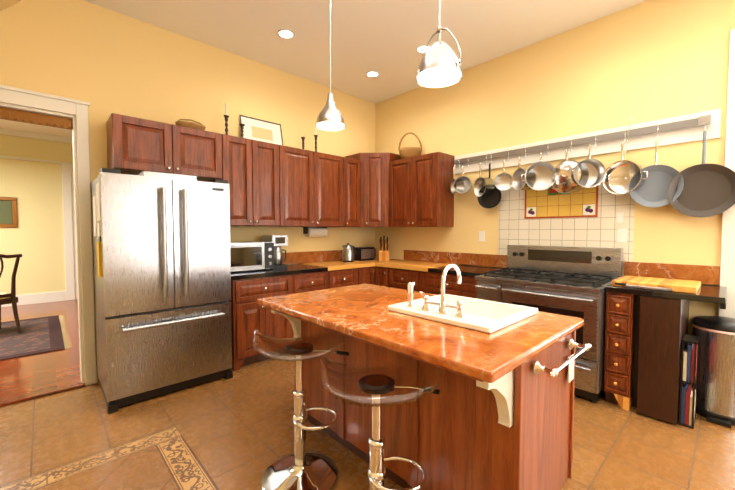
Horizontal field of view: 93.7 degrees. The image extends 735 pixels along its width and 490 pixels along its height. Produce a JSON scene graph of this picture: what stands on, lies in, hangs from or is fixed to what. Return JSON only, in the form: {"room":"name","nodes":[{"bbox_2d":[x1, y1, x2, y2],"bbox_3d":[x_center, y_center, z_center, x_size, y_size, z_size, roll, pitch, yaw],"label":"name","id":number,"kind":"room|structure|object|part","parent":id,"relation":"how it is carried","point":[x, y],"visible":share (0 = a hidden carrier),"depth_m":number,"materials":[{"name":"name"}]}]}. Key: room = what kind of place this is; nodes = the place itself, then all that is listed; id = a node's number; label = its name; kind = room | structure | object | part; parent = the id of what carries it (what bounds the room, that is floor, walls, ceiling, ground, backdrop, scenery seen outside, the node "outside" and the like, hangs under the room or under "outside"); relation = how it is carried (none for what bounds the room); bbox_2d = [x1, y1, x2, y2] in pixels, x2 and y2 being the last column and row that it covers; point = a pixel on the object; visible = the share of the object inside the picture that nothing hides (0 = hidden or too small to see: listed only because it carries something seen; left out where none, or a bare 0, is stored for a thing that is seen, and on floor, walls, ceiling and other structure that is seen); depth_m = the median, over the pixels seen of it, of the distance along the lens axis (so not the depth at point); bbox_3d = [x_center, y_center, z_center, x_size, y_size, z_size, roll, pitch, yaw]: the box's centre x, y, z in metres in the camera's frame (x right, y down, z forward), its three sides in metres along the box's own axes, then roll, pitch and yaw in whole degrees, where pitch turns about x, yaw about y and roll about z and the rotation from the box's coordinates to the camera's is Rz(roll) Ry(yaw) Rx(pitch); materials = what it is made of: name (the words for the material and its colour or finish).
{"room":"kitchen","nodes":[
{"label":"kitchen","id":0,"kind":"room"},
{"bbox_2d":[0,0,21,10],"bbox_3d":[-1.105,-1.271,0.133,1.530,1.731,5.880,-2,3,-43],"label":"ceiling","id":1,"kind":"structure","parent":0,"point":[4,4],"depth_m":2.58,"materials":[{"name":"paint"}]},
{"bbox_2d":[0,119,71,137],"bbox_3d":[-4.636,-1.989,4.372,5.800,0.100,4.870,-2,3,-43],"label":"ceiling","id":2,"kind":"structure","parent":0,"point":[29,127],"depth_m":5.92,"materials":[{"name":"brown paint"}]},
{"bbox_2d":[0,134,74,294],"bbox_3d":[-6.255,-0.510,6.151,6.100,3.200,0.150,-2,3,-43],"label":"wall","id":3,"kind":"structure","parent":0,"point":[35,238],"depth_m":6.24,"materials":[{"name":"beige paint"}]},
{"bbox_2d":[0,197,17,227],"bbox_3d":[-6.399,-0.564,5.886,0.590,0.530,0.030,-2,3,-43],"label":"framed picture","id":4,"kind":"object","parent":3,"relation":"attached to","point":[8,213],"visible":0.98,"depth_m":6.02,"materials":[{"name":"brown"}]},
{"bbox_2d":[0,128,77,306],"bbox_3d":[-6.183,-0.465,6.076,5.800,3.085,0.060,-2,3,-43],"label":"trim","id":5,"kind":"structure","parent":3,"relation":"attached to","point":[70,293],"depth_m":6.52,"materials":[{"name":"white wood"}]},
{"bbox_2d":[0,299,80,400],"bbox_3d":[-4.574,1.183,4.435,5.800,0.075,4.950,-2,3,-43],"label":"floor","id":6,"kind":"structure","parent":0,"point":[29,375],"depth_m":3.42,"materials":[{"name":"brown wood"}]},
{"bbox_2d":[0,315,71,360],"bbox_3d":[-4.789,1.159,3.991,1.990,0.010,2.100,-2,3,-43],"label":"oriental rug","id":7,"kind":"object","parent":6,"relation":"on","point":[39,335],"visible":0.96,"depth_m":4.26,"materials":[{"name":"fabric"}]},
{"bbox_2d":[0,254,21,332],"bbox_3d":[-4.787,0.618,4.310,0.557,1.044,0.542,1,3,22],"label":"chair","id":8,"kind":"object","parent":7,"relation":"on","point":[9,298],"visible":0.98,"depth_m":4.42,"materials":[{"name":"brown wood"}]},
{"bbox_2d":[0,0,374,381],"bbox_3d":[-1.786,-0.504,3.668,5.400,3.390,0.150,-2,3,-43],"label":"wall","id":9,"kind":"structure","parent":0,"point":[105,63],"depth_m":3.33,"materials":[{"name":"yellow paint"}]},
{"bbox_2d":[0,107,72,129],"bbox_3d":[-2.873,-1.010,2.595,0.995,0.092,0.049,-2,3,-43],"label":"trim","id":10,"kind":"structure","parent":9,"relation":"attached to","point":[32,118],"depth_m":2.78,"materials":[{"name":"brown wood"}]},
{"bbox_2d":[0,85,96,406],"bbox_3d":[-2.880,0.015,2.643,1.225,2.435,0.210,-2,3,-43],"label":"door frame","id":11,"kind":"structure","parent":9,"relation":"attached to","point":[32,100],"depth_m":2.94,"materials":[{"name":"white wood"}]},
{"bbox_2d":[106,113,181,174],"bbox_3d":[-2.008,-0.864,3.100,0.500,0.444,0.350,-2,3,-43],"label":"upper cabinet","id":12,"kind":"object","parent":9,"relation":"attached to","point":[135,146],"depth_m":2.96,"materials":[{"name":"brown wood"}]},
{"bbox_2d":[182,126,225,181],"bbox_3d":[-1.737,-0.874,3.355,0.505,0.444,0.350,-2,3,-43],"label":"upper cabinet","id":13,"kind":"object","parent":9,"relation":"attached to","point":[203,152],"depth_m":3.29,"materials":[{"name":"brown wood"}]},
{"bbox_2d":[175,119,205,129],"bbox_3d":[-1.714,-1.158,3.345,0.270,0.121,0.189,-2,3,-43],"label":"basket","id":14,"kind":"object","parent":13,"relation":"on","point":[199,126],"visible":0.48,"depth_m":3.28,"materials":[{"name":"wicker"}]},
{"bbox_2d":[222,134,261,225],"bbox_3d":[-1.416,-0.657,3.667,0.373,0.904,0.350,-2,3,-43],"label":"upper cabinet","id":15,"kind":"object","parent":9,"relation":"attached to","point":[243,159],"depth_m":3.57,"materials":[{"name":"brown wood"}]},
{"bbox_2d":[258,141,285,226],"bbox_3d":[-1.212,-0.665,3.858,0.447,0.904,0.350,-2,3,-43],"label":"upper cabinet","id":16,"kind":"object","parent":9,"relation":"attached to","point":[271,184],"depth_m":3.79,"materials":[{"name":"brown wood"}]},
{"bbox_2d":[239,115,282,144],"bbox_3d":[-1.220,-1.293,4.005,0.510,0.333,0.082,-2,3,-43],"label":"print","id":17,"kind":"object","parent":16,"relation":"on","point":[261,130],"visible":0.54,"depth_m":4.00,"materials":[{"name":"white paper"}]},
{"bbox_2d":[286,146,321,226],"bbox_3d":[-0.931,-0.675,4.123,0.590,0.904,0.350,-2,3,-43],"label":"upper cabinet","id":18,"kind":"object","parent":9,"relation":"attached to","point":[303,167],"depth_m":4.06,"materials":[{"name":"brown wood"}]},
{"bbox_2d":[303,227,327,236],"bbox_3d":[-0.675,-0.172,4.531,0.306,0.131,0.136,-2,3,-43],"label":"paper towel holder","id":19,"kind":"object","parent":9,"relation":"attached to","point":[315,231],"visible":1,"depth_m":4.47,"materials":[{"name":"white paper"}]},
{"bbox_2d":[322,153,349,226],"bbox_3d":[-0.595,-0.688,4.439,0.592,0.904,0.350,-2,3,-43],"label":"upper cabinet","id":20,"kind":"object","parent":9,"relation":"attached to","point":[335,169],"depth_m":4.38,"materials":[{"name":"brown wood"}]},
{"bbox_2d":[350,157,357,226],"bbox_3d":[-0.340,-0.698,4.679,0.373,0.904,0.350,-2,3,-43],"label":"upper cabinet","id":21,"kind":"object","parent":9,"relation":"attached to","point":[353,160],"depth_m":4.59,"materials":[{"name":"brown wood"}]},
{"bbox_2d":[345,153,399,226],"bbox_3d":[0.106,-0.756,4.874,0.675,1.004,0.676,-2,3,-43],"label":"upper cabinet","id":22,"kind":"object","parent":9,"relation":"attached to","point":[375,170],"depth_m":4.67,"materials":[{"name":"brown wood"}]},
{"bbox_2d":[84,0,646,103],"bbox_3d":[0.798,-2.083,1.998,3.840,0.100,6.030,-2,3,-43],"label":"ceiling","id":23,"kind":"structure","parent":0,"point":[385,39],"depth_m":3.32,"materials":[{"name":"white paint"}]},
{"bbox_2d":[277,29,294,38],"bbox_3d":[-0.805,-2.084,3.408,0.175,0.011,0.175,2,3,41],"label":"recessed light","id":24,"kind":"object","parent":23,"relation":"in","point":[285,33],"depth_m":3.40,"materials":[{"name":"white"}]},
{"bbox_2d":[315,0,344,130],"bbox_3d":[-0.257,-1.435,2.370,0.208,1.224,0.208,-2,3,-43],"label":"pendant lamp","id":25,"kind":"object","parent":23,"relation":"hanging from","point":[330,117],"visible":1,"depth_m":2.36,"materials":[{"name":"silver metal"}]},
{"bbox_2d":[365,71,379,77],"bbox_3d":[0.062,-2.119,4.280,0.175,0.011,0.175,2,3,38],"label":"recessed light","id":26,"kind":"object","parent":23,"relation":"in","point":[372,74],"depth_m":4.29,"materials":[{"name":"white"}]},
{"bbox_2d":[416,45,430,53],"bbox_3d":[0.604,-2.095,3.692,0.175,0.011,0.175,2,3,41],"label":"recessed light","id":27,"kind":"object","parent":23,"relation":"in","point":[420,49],"depth_m":3.68,"materials":[{"name":"white"}]},
{"bbox_2d":[416,0,462,87],"bbox_3d":[0.361,-1.431,1.715,0.232,1.178,0.257,-2,3,-43],"label":"pendant lamp","id":28,"kind":"object","parent":23,"relation":"hanging from","point":[440,65],"visible":1,"depth_m":1.69,"materials":[{"name":"silver metal"}]},
{"bbox_2d":[0,354,734,489],"bbox_3d":[0.275,1.308,1.553,5.400,0.060,5.900,-2,3,-43],"label":"floor","id":29,"kind":"structure","parent":0,"point":[236,432],"depth_m":2.18,"materials":[{"name":"brown tile"}]},
{"bbox_2d":[91,168,232,413],"bbox_3d":[-1.793,0.317,3.030,0.931,1.800,0.787,-2,3,-43],"label":"fridge","id":30,"kind":"object","parent":29,"relation":"on","point":[162,272],"visible":1,"depth_m":2.74,"materials":[{"name":"silver metal"}]},
{"bbox_3d":[-1.541,0.091,2.767,0.730,1.087,0.072,-2,3,-43],"label":"handle","id":31,"kind":"part","parent":30,"relation":"part of","materials":[{"name":"silver metal"}]},
{"bbox_2d":[228,272,295,370],"bbox_3d":[-1.240,0.750,3.704,0.635,0.880,0.620,-2,3,-43],"label":"base cabinet","id":32,"kind":"object","parent":29,"relation":"on","point":[246,315],"depth_m":3.41,"materials":[{"name":"brown wood"}]},
{"bbox_2d":[231,256,379,279],"bbox_3d":[-0.578,0.263,4.302,2.514,0.045,0.630,-2,3,-43],"label":"countertop","id":33,"kind":"structure","parent":32,"relation":"on","point":[317,265],"depth_m":3.97,"materials":[{"name":"stone"}]},
{"bbox_2d":[230,241,273,271],"bbox_3d":[-1.312,0.120,3.679,0.510,0.300,0.422,-2,3,-43],"label":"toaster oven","id":34,"kind":"object","parent":33,"relation":"on","point":[252,255],"visible":0.73,"depth_m":3.56,"materials":[{"name":"grey metal"}]},
{"bbox_2d":[262,235,287,268],"bbox_3d":[-1.061,0.074,3.957,0.190,0.370,0.248,-2,3,-43],"label":"coffee maker","id":35,"kind":"object","parent":33,"relation":"on","point":[278,241],"visible":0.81,"depth_m":3.88,"materials":[{"name":"black plastic"}]},
{"bbox_2d":[342,243,354,261],"bbox_3d":[-0.252,0.100,4.665,0.226,0.250,0.156,-2,3,-43],"label":"electric kettle","id":36,"kind":"object","parent":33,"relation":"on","point":[348,255],"visible":1,"depth_m":4.60,"materials":[{"name":"silver metal"}]},
{"bbox_2d":[353,247,373,260],"bbox_3d":[-0.063,0.122,4.884,0.280,0.188,0.183,-2,3,-43],"label":"toaster","id":37,"kind":"object","parent":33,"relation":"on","point":[364,253],"visible":0.81,"depth_m":4.80,"materials":[{"name":"black plastic"}]},
{"bbox_2d":[379,236,388,260],"bbox_3d":[0.232,0.042,4.855,0.143,0.351,0.352,0,2,2],"label":"knife block","id":38,"kind":"object","parent":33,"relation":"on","point":[383,249],"visible":1,"depth_m":4.78,"materials":[{"name":"brown wood"}]},
{"bbox_2d":[253,328,348,489],"bbox_3d":[-0.366,0.859,1.865,0.536,0.811,0.499,-2,3,-43],"label":"bar stool","id":39,"kind":"object","parent":29,"relation":"on","point":[300,467],"visible":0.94,"depth_m":1.84,"materials":[{"name":"silver metal"}]},
{"bbox_3d":[-0.366,0.507,1.851,0.536,0.107,0.498,-2,3,-43],"label":"seat","id":40,"kind":"part","parent":39,"relation":"part of","materials":[{"name":"clear plastic"}]},
{"bbox_2d":[296,268,331,292],"bbox_3d":[-0.834,0.735,4.086,0.480,0.880,0.620,-2,3,-43],"label":"base cabinet","id":41,"kind":"object","parent":29,"relation":"on","point":[305,281],"depth_m":3.87,"materials":[{"name":"brown wood"}]},
{"bbox_2d":[332,268,355,287],"bbox_3d":[-0.497,0.722,4.403,0.446,0.880,0.620,-2,3,-43],"label":"base cabinet","id":42,"kind":"object","parent":29,"relation":"on","point":[341,277],"depth_m":4.16,"materials":[{"name":"brown wood"}]},
{"bbox_2d":[356,264,375,284],"bbox_3d":[-0.197,0.712,4.642,0.319,0.880,0.685,-2,3,-43],"label":"base cabinet","id":43,"kind":"object","parent":29,"relation":"on","point":[367,275],"depth_m":4.43,"materials":[{"name":"brown wood"}]},
{"bbox_2d":[319,354,441,489],"bbox_3d":[0.038,0.876,1.436,0.541,0.811,0.513,-2,3,-43],"label":"bar stool","id":44,"kind":"object","parent":29,"relation":"on","point":[376,385],"visible":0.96,"depth_m":1.41,"materials":[{"name":"silver metal"}]},
{"bbox_3d":[0.038,0.524,1.422,0.541,0.107,0.513,-2,3,-43],"label":"seat","id":45,"kind":"part","parent":44,"relation":"part of","materials":[{"name":"clear plastic"}]},
{"bbox_2d":[376,264,387,286],"bbox_3d":[0.376,0.712,4.642,0.683,0.880,0.270,-2,3,-43],"label":"base cabinet","id":46,"kind":"object","parent":29,"relation":"on","point":[381,272],"depth_m":4.43,"materials":[{"name":"brown wood"}]},
{"bbox_2d":[388,268,415,290],"bbox_3d":[0.657,0.722,4.391,0.620,0.880,0.481,-2,3,-43],"label":"base cabinet","id":47,"kind":"object","parent":29,"relation":"on","point":[398,278],"depth_m":4.19,"materials":[{"name":"brown wood"}]},
{"bbox_2d":[268,308,590,489],"bbox_3d":[0.205,0.831,1.970,0.867,0.859,1.654,-2,3,-43],"label":"kitchen island","id":48,"kind":"object","parent":29,"relation":"on","point":[497,413],"depth_m":1.57,"materials":[{"name":"brown wood"}]},
{"bbox_2d":[257,284,583,387],"bbox_3d":[0.185,0.379,1.994,0.976,0.041,1.620,-2,3,-43],"label":"island countertop","id":49,"kind":"structure","parent":48,"relation":"on","point":[357,312],"depth_m":1.54,"materials":[{"name":"orange stone"}]},
{"bbox_2d":[405,264,476,315],"bbox_3d":[0.398,0.217,1.793,0.190,0.244,0.391,-2,3,-43],"label":"faucet","id":50,"kind":"object","parent":49,"relation":"on","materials":[{"name":"silver metal"}]},
{"bbox_2d":[385,294,539,331],"bbox_3d":[0.512,0.450,1.879,0.540,0.229,0.600,-2,3,-43],"label":"sink","id":51,"kind":"object","parent":49,"relation":"in","point":[489,316],"depth_m":1.75,"materials":[{"name":"white ceramic"}]},
{"bbox_2d":[416,268,495,297],"bbox_3d":[1.088,0.741,3.933,0.620,0.880,0.778,-2,3,-43],"label":"base cabinet","id":52,"kind":"object","parent":29,"relation":"on","point":[426,282],"depth_m":3.72,"materials":[{"name":"brown wood"}]},
{"bbox_2d":[380,260,506,275],"bbox_3d":[0.831,0.268,4.180,0.630,0.045,1.538,-2,3,-43],"label":"countertop","id":53,"kind":"structure","parent":52,"relation":"on","point":[466,270],"depth_m":4.08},
{"bbox_2d":[475,245,622,402],"bbox_3d":[1.624,0.617,3.169,0.802,1.190,1.018,-2,3,-43],"label":"range","id":54,"kind":"object","parent":29,"relation":"on","point":[571,281],"visible":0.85,"depth_m":2.96,"materials":[{"name":"silver metal"}]},
{"bbox_2d":[604,261,726,424],"bbox_3d":[2.272,0.699,2.627,0.686,1.070,0.658,-2,3,-43],"label":"base cabinet","id":55,"kind":"object","parent":29,"relation":"on","point":[646,330],"visible":0.92,"depth_m":2.50,"materials":[{"name":"brown wood"}]},
{"bbox_2d":[612,275,700,293],"bbox_3d":[2.178,0.292,2.605,0.472,0.042,0.470,-2,3,-43],"label":"cutting board","id":56,"kind":"object","parent":55,"relation":"on","point":[675,285],"visible":1,"depth_m":2.52,"materials":[{"name":"brown wood"}]},
{"bbox_2d":[679,333,698,428],"bbox_3d":[2.256,0.943,2.418,0.210,0.600,0.073,-2,3,-43],"label":"wire rack","id":57,"kind":"object","parent":29,"relation":"on","point":[688,392],"visible":1,"depth_m":2.36,"materials":[{"name":"black metal"}]},
{"bbox_2d":[692,316,734,427],"bbox_3d":[2.562,0.886,2.497,0.386,0.706,0.332,-2,3,-43],"label":"step trash can","id":58,"kind":"object","parent":29,"relation":"on","point":[715,401],"visible":0.88,"depth_m":2.42,"materials":[{"name":"silver metal"}]},
{"bbox_2d":[375,0,734,343],"bbox_3d":[2.192,-0.488,3.275,0.150,3.390,5.880,-2,3,-43],"label":"wall","id":59,"kind":"structure","parent":0,"point":[647,61],"depth_m":3.20,"materials":[{"name":"yellow paint"}]},
{"bbox_2d":[394,157,405,226],"bbox_3d":[0.571,-0.686,4.620,0.350,0.884,0.465,-2,3,-43],"label":"upper cabinet","id":60,"kind":"object","parent":59,"relation":"attached to","point":[399,164],"depth_m":4.53,"materials":[{"name":"brown wood"}]},
{"bbox_2d":[406,152,453,226],"bbox_3d":[0.801,-0.676,4.377,0.350,0.884,0.465,-2,3,-43],"label":"upper cabinet","id":61,"kind":"object","parent":59,"relation":"attached to","point":[429,177],"depth_m":4.23,"materials":[{"name":"brown wood"}]},
{"bbox_2d":[398,132,421,158],"bbox_3d":[0.574,-1.318,4.616,0.311,0.378,0.311,-2,3,-43],"label":"wicker basket","id":62,"kind":"object","parent":61,"relation":"on","point":[406,152],"visible":0.77,"depth_m":4.52,"materials":[{"name":"brown wicker"}]},
{"bbox_2d":[479,231,484,240],"bbox_3d":[1.350,-0.106,4.070,0.005,0.120,0.070,-2,3,-43],"label":"outlet","id":63,"kind":"object","parent":59,"relation":"attached to","point":[481,233],"depth_m":4.07,"materials":[{"name":"white plastic"}]},
{"bbox_2d":[498,181,634,275],"bbox_3d":[1.907,-0.201,3.465,0.018,0.950,1.230,-2,3,-43],"label":"tile backsplash","id":64,"kind":"structure","parent":59,"relation":"attached to","point":[552,216],"depth_m":3.41,"materials":[{"name":"white tile"}]},
{"bbox_2d":[451,109,734,216],"bbox_3d":[1.819,-0.683,3.325,0.313,0.886,2.444,-2,3,-43],"label":"pot rack","id":65,"kind":"object","parent":59,"relation":"attached to","point":[703,189],"visible":1,"depth_m":3.03,"materials":[{"name":"white metal"}]},
{"bbox_2d":[616,212,623,222],"bbox_3d":[2.258,-0.245,3.086,0.008,0.090,0.050,-2,3,-43],"label":"outlet","id":66,"kind":"object","parent":59,"relation":"attached to","point":[619,217],"depth_m":3.08,"materials":[{"name":"white plastic"}]},
{"bbox_2d":[617,229,626,241],"bbox_3d":[2.272,-0.085,3.078,0.008,0.120,0.075,-2,3,-43],"label":"outlet","id":67,"kind":"object","parent":59,"relation":"attached to","point":[621,235],"depth_m":3.08,"materials":[{"name":"white plastic"}]},
{"bbox_2d":[718,29,734,318],"bbox_3d":[3.176,-0.165,2.222,0.178,2.830,1.240,-2,3,-43],"label":"door frame","id":68,"kind":"structure","parent":59,"relation":"attached to","point":[727,270],"depth_m":2.58,"materials":[{"name":"white"}]}
]}

